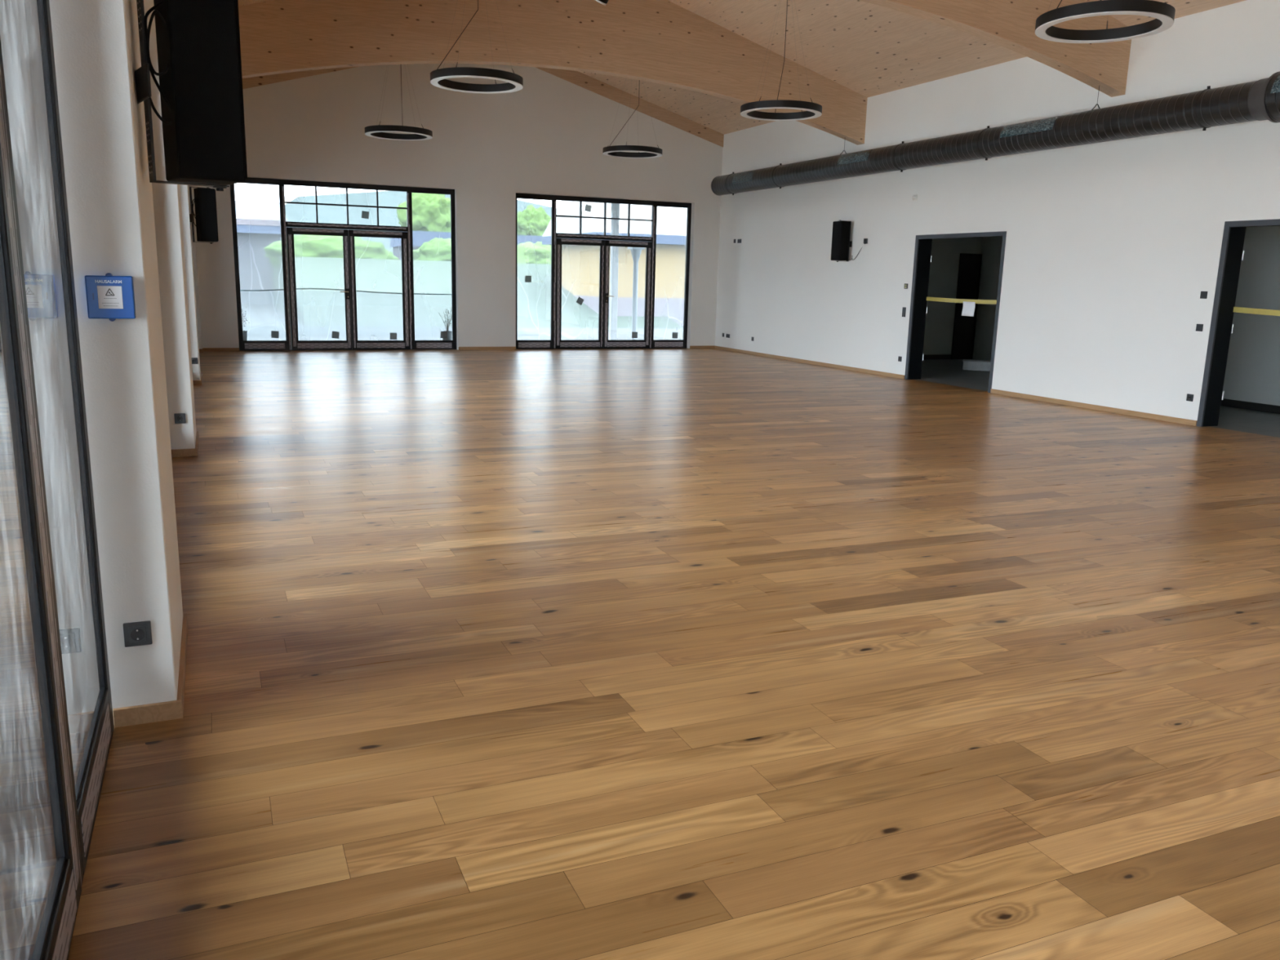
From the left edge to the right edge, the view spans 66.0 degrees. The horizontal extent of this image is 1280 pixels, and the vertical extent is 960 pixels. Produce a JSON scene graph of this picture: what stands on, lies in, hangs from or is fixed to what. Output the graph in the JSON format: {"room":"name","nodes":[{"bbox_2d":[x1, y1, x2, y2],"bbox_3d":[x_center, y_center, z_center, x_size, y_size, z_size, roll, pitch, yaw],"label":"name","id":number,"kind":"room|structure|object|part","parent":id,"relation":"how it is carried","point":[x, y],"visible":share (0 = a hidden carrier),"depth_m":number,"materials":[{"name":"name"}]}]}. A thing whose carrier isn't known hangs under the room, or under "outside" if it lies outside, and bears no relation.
{"room":"community hall","nodes":[
{"label":"community hall","id":0,"kind":"room"},
{"bbox_2d":[48,0,182,725],"bbox_3d":[-1.875,-1.503,3.222,0.398,4.556,0.910,-4,13,-23],"label":"pillar","id":1,"kind":"structure","parent":0,"point":[96,42],"depth_m":3.09,"materials":[{"name":"white paint"}]},
{"bbox_2d":[84,272,136,321],"bbox_3d":[-1.616,-0.558,3.012,0.128,0.145,0.039,-4,13,-23],"label":"alarm box","id":2,"kind":"object","parent":1,"relation":"attached to","point":[109,296],"visible":1,"depth_m":3.00,"materials":[{"name":"blue plastic"}]},
{"bbox_2d":[102,297,119,306],"bbox_3d":[-1.609,-0.541,2.998,0.046,0.024,0.001,-4,13,-23],"label":"print","id":3,"kind":"object","parent":2,"relation":"attached to","point":[105,301],"depth_m":3.00,"materials":[{"name":"grey paper"}]},
{"bbox_2d":[123,620,152,647],"bbox_3d":[-1.650,0.506,3.239,0.081,0.081,0.017,-4,13,-23],"label":"wall socket","id":4,"kind":"object","parent":1,"relation":"attached to","point":[135,633],"visible":1,"depth_m":3.23,"materials":[{"name":"black plastic"}]},
{"bbox_2d":[112,613,188,727],"bbox_3d":[-1.827,0.692,3.717,0.207,0.062,0.942,-4,13,-23],"label":"baseboard","id":5,"kind":"structure","parent":1,"relation":"attached to","point":[168,710],"depth_m":3.31,"materials":[{"name":"brown wood"}]},
{"bbox_2d":[134,0,247,191],"bbox_3d":[-1.497,-1.324,3.252,0.298,0.701,0.277,-7,15,-37],"label":"loudspeaker","id":6,"kind":"object","parent":1,"relation":"attached to","point":[200,86],"visible":1,"depth_m":3.21,"materials":[{"name":"black plastic"}]},
{"bbox_3d":[-1.586,-1.263,3.153,0.024,0.100,0.210,-7,15,-37],"label":"wall plate","id":7,"kind":"part","parent":6,"relation":"part of","materials":[{"name":"black plastic"}]},
{"bbox_3d":[-1.442,-0.997,3.384,0.024,0.011,0.024,-7,15,-37],"label":"clamp knob","id":8,"kind":"part","parent":6,"relation":"part of","materials":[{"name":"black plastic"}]},
{"bbox_3d":[-1.441,-1.006,3.382,0.044,0.008,0.044,-7,15,-37],"label":"clamp knob","id":9,"kind":"part","parent":6,"relation":"part of","materials":[{"name":"black plastic"}]},
{"bbox_2d":[235,0,247,179],"bbox_3d":[-1.389,-1.344,3.348,0.008,0.635,0.240,-7,15,-37],"label":"grille","id":10,"kind":"object","parent":6,"relation":"attached to","point":[239,92],"depth_m":3.26,"materials":[{"name":"black metal"}]},
{"bbox_2d":[143,0,196,449],"bbox_3d":[-3.897,-2.501,7.844,0.398,4.556,0.905,-4,13,-23],"label":"pillar","id":11,"kind":"structure","parent":0,"point":[166,199],"depth_m":7.68,"materials":[{"name":"white paint"}]},
{"bbox_2d":[173,413,186,423],"bbox_3d":[-3.668,-0.490,7.865,0.081,0.081,0.017,-4,13,-23],"label":"wall socket","id":12,"kind":"object","parent":11,"relation":"attached to","point":[180,418],"visible":1,"depth_m":7.86,"materials":[{"name":"black plastic"}]},
{"bbox_2d":[171,431,199,457],"bbox_3d":[-3.849,-0.307,8.339,0.207,0.062,0.937,-4,13,-23],"label":"baseboard","id":13,"kind":"structure","parent":11,"relation":"attached to","point":[175,452],"depth_m":7.93,"materials":[{"name":"brown wood"}]},
{"bbox_2d":[179,184,200,380],"bbox_3d":[-5.996,-3.538,12.640,0.398,4.556,0.910,-4,13,-23],"label":"pillar","id":14,"kind":"structure","parent":0,"point":[184,196],"depth_m":12.51,"materials":[{"name":"white paint"}]},
{"bbox_2d":[191,357,198,364],"bbox_3d":[-5.728,-1.531,12.676,0.081,0.081,0.017,-4,13,-23],"label":"wall socket","id":15,"kind":"object","parent":14,"relation":"attached to","point":[194,360],"visible":0.95,"depth_m":12.67,"materials":[{"name":"black plastic"}]},
{"bbox_2d":[192,373,202,385],"bbox_3d":[-5.949,-1.344,13.136,0.207,0.062,0.942,-4,13,-23],"label":"baseboard","id":16,"kind":"structure","parent":14,"relation":"attached to","point":[195,382],"depth_m":12.74,"materials":[{"name":"brown wood"}]},
{"bbox_2d":[189,186,218,244],"bbox_3d":[-5.582,-3.376,12.583,0.298,0.701,0.277,-7,15,-37],"label":"loudspeaker","id":17,"kind":"object","parent":14,"relation":"attached to","point":[205,199],"visible":1,"depth_m":12.53,"materials":[{"name":"black plastic"}]},
{"bbox_3d":[-5.671,-3.316,12.483,0.024,0.100,0.210,-7,15,-37],"label":"wall plate","id":18,"kind":"part","parent":17,"relation":"part of","materials":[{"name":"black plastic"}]},
{"bbox_2d":[214,189,218,240],"bbox_3d":[-5.474,-3.396,12.678,0.008,0.635,0.240,-7,15,-37],"label":"grille","id":19,"kind":"object","parent":17,"relation":"attached to","point":[216,238],"depth_m":12.59,"materials":[{"name":"black metal"}]},
{"bbox_2d":[188,185,202,348],"bbox_3d":[-7.988,-4.521,17.191,0.398,4.556,0.217,-4,13,-23],"label":"pillar","id":20,"kind":"structure","parent":0,"point":[194,253],"depth_m":17.38,"materials":[{"name":"white paint"}]},
{"bbox_2d":[242,326,538,335],"bbox_3d":[-16.474,-3.524,23.186,28.200,0.020,4.000,-4,13,-23],"label":"road","id":21,"kind":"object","parent":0,"point":[263,331],"visible":0.4,"depth_m":26.73,"materials":[{"name":"grey asphalt"}]},
{"bbox_2d":[280,191,556,253],"bbox_3d":[-8.588,-14.976,64.221,44.000,6.500,4.000,-4,13,-23],"label":"hill","id":22,"kind":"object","parent":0,"point":[294,212],"visible":0.15,"depth_m":58.20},
{"bbox_2d":[191,63,722,351],"bbox_3d":[-3.172,-5.577,19.358,11.100,6.089,0.300,-4,13,-23],"label":"wall","id":23,"kind":"structure","parent":0,"point":[548,136],"depth_m":19.19,"materials":[{"name":"white paint"}]},
{"bbox_2d":[203,347,239,351],"bbox_3d":[-7.609,-2.369,17.933,0.599,0.062,0.016,-4,13,-23],"label":"baseboard","id":24,"kind":"structure","parent":23,"relation":"attached to","point":[205,349],"depth_m":17.91,"materials":[{"name":"brown wood"}]},
{"bbox_2d":[230,177,456,351],"bbox_3d":[-5.500,-4.017,18.682,4.050,3.090,0.160,-4,13,-23],"label":"window","id":25,"kind":"structure","parent":23,"relation":"in","point":[291,342],"depth_m":18.66,"materials":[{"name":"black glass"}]},
{"bbox_3d":[-6.027,-3.587,18.574,1.097,2.234,0.076,-4,13,-23],"label":"door","id":26,"kind":"part","parent":25,"relation":"part of","materials":[{"name":"clear glass"}]},
{"bbox_3d":[-5.550,-3.536,18.746,0.044,0.190,0.010,-4,13,-23],"label":"lock plate","id":27,"kind":"part","parent":25,"relation":"part of","materials":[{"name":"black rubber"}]},
{"bbox_3d":[-5.014,-3.650,19.004,1.097,2.234,0.076,-4,13,-23],"label":"door","id":28,"kind":"part","parent":25,"relation":"part of","materials":[{"name":"clear glass"}]},
{"bbox_2d":[242,66,724,146],"bbox_3d":[-3.053,-7.654,18.791,10.535,1.759,0.045,-4,13,-23],"label":"beam","id":29,"kind":"structure","parent":23,"relation":"attached to","point":[576,77],"depth_m":19.82,"materials":[{"name":"brown wood"}]},
{"bbox_2d":[458,346,515,350],"bbox_3d":[-3.069,-2.652,19.859,1.180,0.062,0.016,-4,13,-23],"label":"baseboard","id":30,"kind":"structure","parent":23,"relation":"attached to","point":[460,348],"depth_m":19.84,"materials":[{"name":"brown wood"}]},
{"bbox_2d":[515,192,691,349],"bbox_3d":[-0.743,-4.313,20.700,3.942,3.090,0.160,-4,13,-23],"label":"window","id":31,"kind":"structure","parent":23,"relation":"in","point":[605,242],"depth_m":20.71,"materials":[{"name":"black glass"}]},
{"bbox_3d":[-1.257,-3.884,20.597,1.068,2.234,0.076,-4,13,-23],"label":"door","id":32,"kind":"part","parent":31,"relation":"part of","materials":[{"name":"clear glass"}]},
{"bbox_3d":[-0.270,-3.945,21.016,1.068,2.234,0.076,-4,13,-23],"label":"door","id":33,"kind":"part","parent":31,"relation":"part of","materials":[{"name":"clear glass"}]},
{"bbox_2d":[689,345,714,348],"bbox_3d":[1.374,-2.928,21.744,0.604,0.062,0.016,-4,13,-23],"label":"baseboard","id":34,"kind":"structure","parent":23,"relation":"attached to","point":[708,346],"depth_m":21.74,"materials":[{"name":"brown wood"}]},
{"bbox_2d":[240,306,683,340],"bbox_3d":[-86.561,-41.076,198.047,600.000,0.130,560.000,-4,13,-23],"label":"ground","id":35,"kind":"structure","parent":0,"point":[260,314],"depth_m":28.52,"materials":[{"name":"grey concrete"}]},
{"bbox_2d":[241,305,249,340],"bbox_3d":[-7.497,-2.810,18.497,0.299,0.943,0.260,2,12,4],"label":"potted plant","id":36,"kind":"object","parent":35,"relation":"on","point":[244,332],"visible":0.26,"depth_m":18.48,"materials":[{"name":"green plant"}]},
{"bbox_3d":[-7.487,-2.575,18.556,0.210,0.460,0.210,-4,13,-23],"label":"pot","id":37,"kind":"part","parent":36,"relation":"part of","materials":[{"name":"grey paint"}]},
{"bbox_2d":[235,200,287,306],"bbox_3d":[-21.064,-10.284,44.175,9.700,4.600,8.840,-4,13,-23],"label":"building","id":38,"kind":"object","parent":35,"relation":"on","point":[257,222],"visible":0.16,"depth_m":42.08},
{"bbox_3d":[-16.756,-9.772,41.703,0.840,0.840,0.010,-4,13,-23],"label":"pane","id":39,"kind":"part","parent":38,"relation":"part of","materials":[{"name":"glass"}]},
{"bbox_2d":[247,185,415,340],"bbox_3d":[-5.720,-4.209,19.345,4.650,3.410,0.081,-4,13,-23],"label":"plastic sheet","id":40,"kind":"object","parent":35,"relation":"on","point":[277,186],"visible":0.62,"depth_m":18.82,"materials":[{"name":"clear plastic"}]},
{"bbox_2d":[247,290,415,340],"bbox_3d":[-5.712,-3.110,19.486,4.650,1.200,0.063,-4,13,-23],"label":"plastic sheet","id":41,"kind":"object","parent":35,"relation":"on","point":[273,306],"visible":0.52,"depth_m":18.86,"materials":[{"name":"plastic"}]},
{"bbox_2d":[240,288,451,294],"bbox_3d":[-5.672,-3.697,19.307,4.650,0.089,0.019,-4,13,-23],"label":"cord","id":42,"kind":"object","parent":41,"relation":"attached to","point":[296,288],"visible":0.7,"depth_m":19.16,"materials":[{"name":"black"}]},
{"bbox_2d":[396,192,450,232],"bbox_3d":[-10.450,-11.511,48.550,2.536,5.760,2.711,7,13,24],"label":"tree","id":43,"kind":"object","parent":35,"relation":"on","point":[431,212],"visible":0.61,"depth_m":47.39,"materials":[{"name":"green plant"}]},
{"bbox_2d":[438,304,452,340],"bbox_3d":[-3.887,-3.067,20.050,0.314,0.999,0.431,10,14,35],"label":"potted plant","id":44,"kind":"object","parent":35,"relation":"on","point":[449,332],"visible":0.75,"depth_m":19.98,"materials":[{"name":"green plant"}]},
{"bbox_3d":[-3.921,-2.797,20.068,0.210,0.460,0.210,-4,13,-23],"label":"pot","id":45,"kind":"part","parent":44,"relation":"part of","materials":[{"name":"grey paint"}]},
{"bbox_2d":[390,231,542,259],"bbox_3d":[-7.231,-9.554,45.401,7.800,3.350,3.200,-4,13,-23],"label":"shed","id":46,"kind":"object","parent":35,"relation":"on","point":[420,237],"visible":0.11,"depth_m":42.87,"materials":[{"name":"blue"}]},
{"bbox_2d":[517,204,551,235],"bbox_3d":[-5.518,-11.521,50.757,2.185,5.134,1.924,-4,13,-23],"label":"tree","id":47,"kind":"object","parent":35,"relation":"on","point":[533,222],"visible":0.54,"depth_m":49.77,"materials":[{"name":"green plant"}]},
{"bbox_2d":[517,199,679,339],"bbox_3d":[-0.961,-4.504,21.355,4.600,3.410,0.092,-4,13,-23],"label":"plastic sheet","id":48,"kind":"object","parent":35,"relation":"on","point":[564,334],"visible":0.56,"depth_m":21.20,"materials":[{"name":"plastic"}]},
{"bbox_2d":[608,203,619,339],"bbox_3d":[-0.609,-4.802,23.176,0.200,3.300,0.200,-4,13,-23],"label":"post","id":49,"kind":"object","parent":35,"relation":"on","point":[615,206],"visible":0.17,"depth_m":23.13,"materials":[{"name":"white metal"}]},
{"bbox_2d":[542,200,687,325],"bbox_3d":[2.096,-8.225,36.945,10.200,4.600,5.850,-4,13,-23],"label":"building","id":50,"kind":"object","parent":35,"relation":"on","point":[580,263],"visible":0.21,"depth_m":33.92,"materials":[{"name":"beige paint"}]},
{"bbox_2d":[627,246,644,339],"bbox_3d":[-0.121,-4.636,24.538,0.322,2.450,0.322,-4,13,-23],"label":"column","id":51,"kind":"structure","parent":35,"relation":"on","point":[635,251],"depth_m":24.45,"materials":[{"name":"white metal"}]},
{"bbox_2d":[271,256,683,328],"bbox_3d":[-9.898,-8.687,43.865,12.000,2.300,30.000,-4,13,-23],"label":"meadow","id":52,"kind":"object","parent":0,"point":[314,306],"visible":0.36,"depth_m":33.32,"materials":[{"name":"green plant"}]},
{"bbox_2d":[263,234,399,269],"bbox_3d":[-12.003,-8.764,38.508,5.079,1.803,2.625,-4,13,-23],"label":"hedge","id":53,"kind":"object","parent":52,"relation":"on","point":[305,246],"visible":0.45,"depth_m":37.48,"materials":[{"name":"green plant"}]},
{"bbox_2d":[413,237,451,261],"bbox_3d":[-8.022,-9.085,40.671,2.989,1.756,2.621,-4,13,-23],"label":"hedge","id":54,"kind":"object","parent":52,"relation":"on","point":[437,249],"visible":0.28,"depth_m":39.53,"materials":[{"name":"green plant"}]},
{"bbox_2d":[517,241,551,264],"bbox_3d":[-4.239,-9.207,41.774,3.238,1.735,2.785,-4,13,-23],"label":"hedge","id":55,"kind":"object","parent":52,"relation":"on","point":[528,252],"visible":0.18,"depth_m":40.71,"materials":[{"name":"green plant"}]},
{"bbox_2d":[67,347,1279,959],"bbox_3d":[3.823,-0.288,9.478,15.350,0.060,25.340,-4,13,-23],"label":"floor","id":56,"kind":"structure","parent":0,"point":[681,653],"depth_m":3.82,"materials":[{"name":"brown wood"}]},
{"bbox_2d":[962,359,991,371],"bbox_3d":[6.162,-2.090,17.982,0.540,0.165,0.380,5,12,19],"label":"tub","id":57,"kind":"object","parent":56,"relation":"on","point":[971,365],"visible":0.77,"depth_m":17.83,"materials":[{"name":"grey plastic"}]},
{"bbox_3d":[6.163,-2.161,17.968,0.540,0.020,0.380,5,12,19],"label":"lid","id":58,"kind":"part","parent":57,"relation":"part of","materials":[{"name":"grey plastic"}]},
{"bbox_2d":[238,0,1245,134],"bbox_3d":[1.882,-5.401,7.488,11.435,1.877,26.277,-4,13,-23],"label":"ceiling","id":59,"kind":"structure","parent":0,"point":[869,50],"depth_m":14.43,"materials":[{"name":"brown wood"}]},
{"bbox_2d":[364,67,432,140],"bbox_3d":[-3.826,-6.396,15.560,1.050,1.848,1.050,-4,13,-23],"label":"pendant lamp","id":60,"kind":"object","parent":59,"relation":"hanging from","point":[379,131],"visible":0.94,"depth_m":15.49,"materials":[{"name":"black plastic"}]},
{"bbox_2d":[364,130,432,140],"bbox_3d":[-3.849,-5.497,15.744,1.048,0.012,1.048,-4,13,-23],"label":"diffuser","id":61,"kind":"object","parent":60,"relation":"attached to","point":[425,135],"depth_m":15.95,"materials":[{"name":"white plastic"}]},
{"bbox_2d":[430,0,523,93],"bbox_3d":[-1.851,-5.446,11.144,1.050,1.860,1.050,-4,13,-23],"label":"pendant lamp","id":62,"kind":"object","parent":59,"relation":"hanging from","point":[438,77],"visible":1,"depth_m":11.13,"materials":[{"name":"black plastic"}]},
{"bbox_2d":[430,75,523,93],"bbox_3d":[-1.873,-4.542,11.329,1.048,0.012,1.048,-4,13,-23],"label":"diffuser","id":63,"kind":"object","parent":62,"relation":"attached to","point":[517,84],"depth_m":11.46,"materials":[{"name":"white plastic"}]},
{"bbox_2d":[602,80,662,158],"bbox_3d":[-0.109,-6.643,17.200,1.050,1.853,1.050,-4,13,-23],"label":"pendant lamp","id":64,"kind":"object","parent":59,"relation":"hanging from","point":[618,151],"visible":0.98,"depth_m":17.15,"materials":[{"name":"black plastic"}]},
{"bbox_2d":[602,150,662,158],"bbox_3d":[-0.132,-5.741,17.385,1.048,0.012,1.048,-4,13,-23],"label":"diffuser","id":65,"kind":"object","parent":64,"relation":"attached to","point":[653,153],"depth_m":17.65,"materials":[{"name":"white plastic"}]},
{"bbox_2d":[740,0,822,120],"bbox_3d":[1.853,-5.661,12.629,1.050,1.863,1.050,-4,13,-23],"label":"pendant lamp","id":66,"kind":"object","parent":59,"relation":"hanging from","point":[813,110],"visible":1,"depth_m":12.64,"materials":[{"name":"black plastic"}]},
{"bbox_2d":[740,106,822,120],"bbox_3d":[1.830,-4.755,12.815,1.048,0.012,1.048,-4,13,-23],"label":"diffuser","id":67,"kind":"object","parent":66,"relation":"attached to","point":[745,112],"depth_m":13.01,"materials":[{"name":"white plastic"}]},
{"bbox_2d":[1035,0,1175,43],"bbox_3d":[3.865,-4.663,8.005,1.050,1.866,1.050,-4,13,-23],"label":"pendant lamp","id":68,"kind":"object","parent":59,"relation":"hanging from","point":[1163,12],"visible":1,"depth_m":8.03,"materials":[{"name":"black plastic"}]},
{"bbox_2d":[715,0,1279,420],"bbox_3d":[6.794,-2.684,10.169,0.275,4.600,25.777,-4,13,-23],"label":"wall","id":69,"kind":"structure","parent":0,"point":[1112,248],"depth_m":13.09,"materials":[{"name":"white paint"}]},
{"bbox_2d":[238,0,867,144],"bbox_3d":[-1.093,-6.409,14.354,10.535,2.327,0.200,-4,13,-23],"label":"beam","id":70,"kind":"structure","parent":69,"relation":"attached to","point":[660,42],"depth_m":14.15,"materials":[{"name":"brown wood"}]},
{"bbox_2d":[595,0,608,5],"bbox_3d":[-0.361,-4.676,9.207,0.246,0.456,0.192,9,14,32],"label":"spotlight","id":71,"kind":"object","parent":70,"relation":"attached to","point":[604,2],"visible":1,"depth_m":9.21,"materials":[{"name":"black metal"}]},
{"bbox_2d":[714,345,904,378],"bbox_3d":[2.961,-2.303,18.889,0.016,0.062,6.639,-4,13,-23],"label":"baseboard","id":72,"kind":"structure","parent":69,"relation":"attached to","point":[834,366],"depth_m":18.18,"materials":[{"name":"brown wood"}]},
{"bbox_2d":[831,220,861,262],"bbox_3d":[3.559,-4.085,16.868,0.298,0.701,0.583,-4,13,-26],"label":"loudspeaker","id":73,"kind":"object","parent":69,"relation":"attached to","point":[841,242],"visible":1,"depth_m":16.90,"materials":[{"name":"black plastic"}]},
{"bbox_2d":[831,221,841,259],"bbox_3d":[3.367,-4.105,16.929,0.008,0.635,0.240,-4,13,-26],"label":"grille","id":74,"kind":"object","parent":73,"relation":"attached to","point":[836,249],"depth_m":16.91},
{"bbox_2d":[863,238,867,244],"bbox_3d":[3.804,-4.025,16.630,0.030,0.092,0.080,-4,13,-23],"label":"junction box","id":75,"kind":"object","parent":69,"relation":"attached to","point":[865,240],"visible":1,"depth_m":16.60,"materials":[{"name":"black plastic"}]},
{"bbox_2d":[897,355,902,361],"bbox_3d":[4.212,-1.962,15.988,0.017,0.081,0.081,-4,13,-23],"label":"wall socket","id":76,"kind":"object","parent":69,"relation":"attached to","point":[900,358],"visible":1,"depth_m":15.98,"materials":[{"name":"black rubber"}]},
{"bbox_2d":[902,306,906,316],"bbox_3d":[4.235,-2.695,15.830,0.014,0.153,0.081,-4,13,-23],"label":"double switch","id":77,"kind":"object","parent":69,"relation":"attached to","point":[904,309],"visible":1,"depth_m":15.81,"materials":[{"name":"grey plastic"}]},
{"bbox_2d":[903,283,907,288],"bbox_3d":[4.246,-3.095,15.746,0.014,0.081,0.081,-4,13,-23],"label":"switch","id":78,"kind":"object","parent":69,"relation":"attached to","point":[905,284],"visible":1,"depth_m":15.74,"materials":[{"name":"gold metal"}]},
{"bbox_2d":[911,194,917,200],"bbox_3d":[4.282,-4.414,15.408,0.072,0.090,0.090,-4,13,-23],"label":"detector","id":79,"kind":"object","parent":69,"relation":"attached to","point":[914,197],"visible":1,"depth_m":15.38,"materials":[{"name":"white plastic"}]},
{"bbox_2d":[904,231,1006,392],"bbox_3d":[4.818,-2.551,14.867,0.302,2.255,1.954,-4,13,-23],"label":"door frame","id":80,"kind":"structure","parent":69,"relation":"in","point":[922,251],"depth_m":15.60,"materials":[{"name":"grey metal"}]},
{"bbox_2d":[926,296,996,304],"bbox_3d":[4.829,-2.699,14.840,0.007,0.070,1.862,-2,12,-16],"label":"barrier tape","id":81,"kind":"object","parent":80,"relation":"attached to","point":[931,299],"visible":1,"depth_m":14.85,"materials":[{"name":"yellow plastic"}]},
{"bbox_2d":[961,301,975,316],"bbox_3d":[4.875,-2.540,14.642,0.020,0.210,0.297,-2,12,-16],"label":"paper note","id":82,"kind":"object","parent":81,"relation":"attached to","point":[968,308],"visible":1,"depth_m":14.63,"materials":[{"name":"white paper"}]},
{"bbox_2d":[858,0,1131,97],"bbox_3d":[0.965,-5.393,9.651,10.535,2.327,0.200,-4,13,-23],"label":"beam","id":83,"kind":"structure","parent":69,"relation":"attached to","point":[1010,24],"depth_m":11.15,"materials":[{"name":"brown wood"}]},
{"bbox_2d":[711,71,1279,195],"bbox_3d":[6.459,-3.874,9.569,0.490,0.710,24.424,-4,13,-23],"label":"ventilation duct","id":84,"kind":"object","parent":83,"relation":"hanging from","point":[1260,100],"visible":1,"depth_m":12.33,"materials":[{"name":"black metal"}]},
{"bbox_2d":[990,388,1197,426],"bbox_3d":[5.679,-0.961,12.677,0.016,0.062,3.276,-4,13,-23],"label":"baseboard","id":85,"kind":"structure","parent":69,"relation":"attached to","point":[1164,418],"depth_m":12.41,"materials":[{"name":"brown wood"}]},
{"bbox_2d":[1186,393,1193,401],"bbox_3d":[6.279,-0.941,11.264,0.017,0.081,0.081,-4,13,-23],"label":"wall socket","id":86,"kind":"object","parent":69,"relation":"attached to","point":[1189,397],"visible":1,"depth_m":11.26,"materials":[{"name":"black plastic"}]},
{"bbox_2d":[1195,324,1203,331],"bbox_3d":[6.299,-1.716,11.107,0.014,0.081,0.081,-4,13,-23],"label":"light switch","id":87,"kind":"object","parent":69,"relation":"attached to","point":[1199,327],"visible":1,"depth_m":11.10,"materials":[{"name":"black plastic"}]},
{"bbox_2d":[1200,291,1207,298],"bbox_3d":[6.307,-2.070,11.036,0.014,0.081,0.081,-4,13,-23],"label":"switch plate","id":88,"kind":"object","parent":69,"relation":"attached to","point":[1203,295],"visible":1,"depth_m":11.03,"materials":[{"name":"grey plastic"}]},
{"bbox_2d":[1196,218,1279,426],"bbox_3d":[6.875,-1.535,10.165,0.302,2.255,1.958,-4,13,-23],"label":"door frame","id":89,"kind":"structure","parent":69,"relation":"in","point":[1212,393],"depth_m":10.97,"materials":[{"name":"grey metal"}]},
{"bbox_2d":[1232,306,1279,315],"bbox_3d":[6.901,-1.704,10.138,0.007,0.089,1.866,-2,12,-17],"label":"barrier tape","id":90,"kind":"object","parent":89,"relation":"attached to","point":[1236,309],"visible":1,"depth_m":10.73,"materials":[{"name":"yellow plastic"}]},
{"bbox_2d":[922,226,1279,405],"bbox_3d":[7.969,-2.385,13.209,4.220,2.750,14.600,-4,13,-23],"label":"wall","id":91,"kind":"structure","parent":0,"point":[1252,371],"depth_m":13.02,"materials":[{"name":"grey paint"}]},
{"bbox_2d":[951,253,982,359],"bbox_3d":[6.711,-3.556,20.280,0.535,2.140,0.044,-4,13,-23],"label":"door","id":92,"kind":"structure","parent":91,"relation":"in","point":[970,264],"depth_m":20.25,"materials":[{"name":"black"}]},
{"bbox_2d":[923,354,1279,413],"bbox_3d":[7.625,-1.063,13.316,3.480,0.100,14.250,-4,13,-23],"label":"baseboard","id":93,"kind":"structure","parent":91,"relation":"attached to","point":[1225,402],"depth_m":12.99,"materials":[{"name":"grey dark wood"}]},
{"bbox_3d":[-3.132,-3.626,5.622,0.240,1.510,25.777,-4,13,-23],"label":"wall","id":94,"kind":"structure","parent":0,"visible":0},
{"bbox_2d":[0,0,114,959],"bbox_3d":[-0.868,-0.280,1.034,0.160,3.090,4.250,-4,13,-23],"label":"window","id":95,"kind":"structure","parent":94,"relation":"in","point":[56,718],"depth_m":2.24,"materials":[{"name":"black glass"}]},
{"bbox_3d":[-1.107,-0.008,1.621,0.008,1.970,0.951,-4,13,-23],"label":"pane","id":96,"kind":"part","parent":95,"relation":"part of","materials":[{"name":"clear glass"}]},
{"bbox_3d":[-1.130,0.013,1.627,0.076,2.234,1.151,-4,13,-23],"label":"door","id":97,"kind":"part","parent":95,"relation":"part of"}
]}

